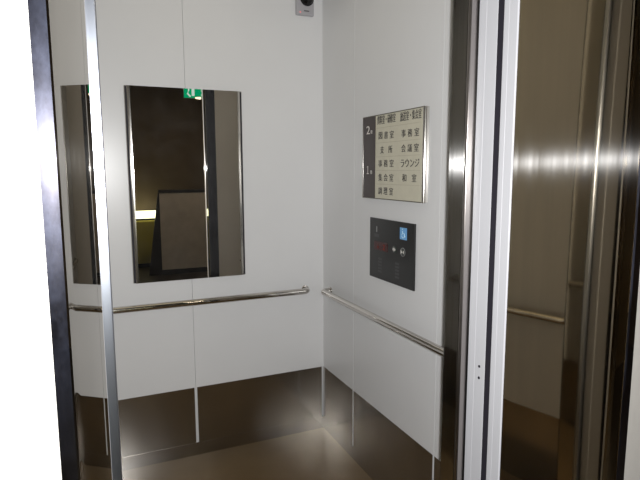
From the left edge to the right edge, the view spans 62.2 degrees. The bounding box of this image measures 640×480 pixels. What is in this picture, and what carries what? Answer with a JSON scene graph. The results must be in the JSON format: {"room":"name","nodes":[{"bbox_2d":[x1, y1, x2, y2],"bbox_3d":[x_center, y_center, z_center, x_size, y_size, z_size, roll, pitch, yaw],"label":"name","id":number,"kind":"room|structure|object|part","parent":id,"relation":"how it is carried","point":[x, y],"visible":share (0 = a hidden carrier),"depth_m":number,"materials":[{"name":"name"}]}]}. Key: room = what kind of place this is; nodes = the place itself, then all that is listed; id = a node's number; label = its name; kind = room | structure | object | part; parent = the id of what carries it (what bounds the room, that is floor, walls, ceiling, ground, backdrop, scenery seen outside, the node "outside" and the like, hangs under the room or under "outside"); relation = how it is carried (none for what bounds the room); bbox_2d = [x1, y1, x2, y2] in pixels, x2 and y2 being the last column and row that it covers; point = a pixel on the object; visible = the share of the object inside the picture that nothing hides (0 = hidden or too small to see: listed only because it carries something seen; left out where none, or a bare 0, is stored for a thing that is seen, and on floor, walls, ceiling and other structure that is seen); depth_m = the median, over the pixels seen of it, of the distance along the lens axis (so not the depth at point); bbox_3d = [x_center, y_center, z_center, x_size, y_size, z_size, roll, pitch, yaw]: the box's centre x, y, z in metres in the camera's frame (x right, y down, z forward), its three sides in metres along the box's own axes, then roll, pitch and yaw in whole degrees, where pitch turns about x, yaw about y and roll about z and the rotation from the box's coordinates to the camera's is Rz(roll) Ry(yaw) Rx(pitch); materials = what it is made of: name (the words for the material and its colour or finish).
{"room":"elevator interior","nodes":[
{"label":"elevator interior","id":0,"kind":"room"},
{"bbox_2d":[96,0,323,441],"bbox_3d":[-0.699,-0.095,2.670,1.628,2.500,0.040,-4,8,-24],"label":"wall","id":1,"kind":"structure","parent":0,"point":[264,51],"depth_m":2.75,"materials":[{"name":"white metal"}]},
{"bbox_2d":[123,85,245,283],"bbox_3d":[-0.654,-0.269,2.636,0.564,0.941,0.018,-3,8,-23],"label":"wall mirror","id":2,"kind":"object","parent":1,"relation":"attached to","point":[184,146],"visible":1,"depth_m":2.62,"materials":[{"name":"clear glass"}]},
{"bbox_2d":[113,285,309,313],"bbox_3d":[-0.696,0.317,2.668,1.411,0.045,0.062,-4,8,-24],"label":"handrail","id":3,"kind":"object","parent":1,"relation":"attached to","point":[305,289],"visible":0.56,"depth_m":2.70,"materials":[{"name":"metal"}]},
{"bbox_2d":[118,367,323,470],"bbox_3d":[-0.686,0.962,2.789,1.548,0.375,0.002,-4,8,-24],"label":"kick plate","id":4,"kind":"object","parent":1,"relation":"attached to","point":[161,427],"depth_m":2.85,"materials":[{"name":"metal"}]},
{"bbox_2d":[295,0,313,16],"bbox_3d":[-0.075,-1.241,2.751,0.099,0.142,0.050,-4,8,-24],"label":"security camera","id":5,"kind":"object","parent":1,"relation":"attached to","point":[302,7],"visible":1,"depth_m":2.75,"materials":[{"name":"grey plastic"}]},
{"bbox_2d":[122,428,371,479],"bbox_3d":[-0.366,1.255,2.097,1.628,0.030,1.666,-4,8,-24],"label":"floor","id":6,"kind":"structure","parent":0,"point":[314,454],"depth_m":2.73,"materials":[{"name":"plastic"}]},
{"bbox_2d":[85,0,479,479],"bbox_3d":[-0.046,0.095,1.204,1.628,2.500,0.076,-4,8,-24],"label":"door frame","id":7,"kind":"structure","parent":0,"point":[465,22],"depth_m":1.32,"materials":[{"name":"metal"}]},
{"bbox_3d":[0.395,0.072,1.363,0.076,2.500,0.012,-4,8,-24],"label":"nose trim","id":8,"kind":"part","parent":7,"relation":"part of","materials":[{"name":"metal"}]},
{"bbox_2d":[464,0,504,479],"bbox_3d":[0.606,0.163,1.421,0.462,2.296,0.068,-4,8,-24],"label":"door","id":9,"kind":"structure","parent":7,"relation":"in","point":[491,16],"depth_m":1.30,"materials":[{"name":"paint"}]},
{"bbox_2d":[0,0,639,479],"bbox_3d":[0.502,-0.119,1.085,6.600,2.950,0.261,-4,8,-24],"label":"wall","id":10,"kind":"structure","parent":0,"point":[29,432],"depth_m":0.59,"materials":[{"name":"paint"}]},
{"bbox_2d":[28,0,111,479],"bbox_3d":[-0.333,0.265,0.760,0.060,2.280,0.266,-4,8,-24],"label":"trim","id":11,"kind":"structure","parent":10,"relation":"attached to","point":[57,27],"depth_m":0.64,"materials":[{"name":"metal"}]},
{"bbox_2d":[84,0,112,479],"bbox_3d":[-0.580,0.245,0.825,0.460,2.296,0.045,-4,8,-24],"label":"door","id":12,"kind":"structure","parent":10,"relation":"in","point":[84,0],"depth_m":0.87,"materials":[{"name":"paint"}]},
{"bbox_2d":[486,0,519,479],"bbox_3d":[0.636,0.171,1.356,0.460,2.296,0.045,-4,8,-24],"label":"door","id":13,"kind":"structure","parent":10,"relation":"in","point":[512,7],"depth_m":1.24,"materials":[{"name":"paint"}]},
{"bbox_2d":[500,0,639,479],"bbox_3d":[0.522,0.213,1.134,0.070,2.280,0.266,-4,8,-24],"label":"door","id":14,"kind":"structure","parent":10,"relation":"attached to","point":[574,252],"depth_m":1.09,"materials":[{"name":"metal"}]},
{"bbox_2d":[322,0,452,479],"bbox_3d":[0.350,-0.045,2.263,0.040,2.500,1.558,-4,8,-24],"label":"wall","id":15,"kind":"structure","parent":0,"point":[380,56],"depth_m":2.34,"materials":[{"name":"white metal"}]},
{"bbox_2d":[323,366,439,479],"bbox_3d":[0.335,1.009,2.392,0.002,0.375,1.556,-4,8,-24],"label":"kick plate","id":16,"kind":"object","parent":15,"relation":"attached to","point":[384,451],"depth_m":2.58,"materials":[{"name":"metal"}]},
{"bbox_2d":[321,287,443,356],"bbox_3d":[0.301,0.361,2.303,0.062,0.045,1.395,-4,8,-24],"label":"handrail","id":17,"kind":"object","parent":15,"relation":"attached to","point":[327,292],"visible":0.67,"depth_m":2.27,"materials":[{"name":"metal"}]},
{"bbox_2d":[370,217,415,290],"bbox_3d":[0.308,0.051,2.308,0.012,0.275,0.366,-4,8,-24],"label":"panel","id":18,"kind":"object","parent":15,"relation":"attached to","point":[392,243],"visible":1,"depth_m":2.28,"materials":[{"name":"black plastic"}]},
{"bbox_2d":[362,106,429,202],"bbox_3d":[0.305,-0.353,2.246,0.020,0.367,0.496,-4,8,-24],"label":"sign","id":19,"kind":"object","parent":15,"relation":"attached to","point":[395,144],"visible":1,"depth_m":2.20,"materials":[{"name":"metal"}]},
{"bbox_3d":[0.207,-0.382,2.467,0.020,0.365,0.010,-4,8,-24],"label":"trim","id":20,"kind":"part","parent":19,"relation":"part of","materials":[{"name":"metal"}]},
{"bbox_3d":[0.306,-0.173,2.271,0.019,0.003,0.486,-4,8,-24],"label":"edge trim","id":21,"kind":"part","parent":19,"relation":"part of","materials":[{"name":"metal"}]},
{"bbox_3d":[0.305,-0.534,2.224,0.019,0.003,0.486,-4,8,-24],"label":"edge trim","id":22,"kind":"part","parent":19,"relation":"part of","materials":[{"name":"metal"}]},
{"bbox_3d":[0.402,-0.325,2.030,0.020,0.365,0.020,-4,8,-24],"label":"trim","id":23,"kind":"part","parent":19,"relation":"part of","materials":[{"name":"metal"}]}
]}

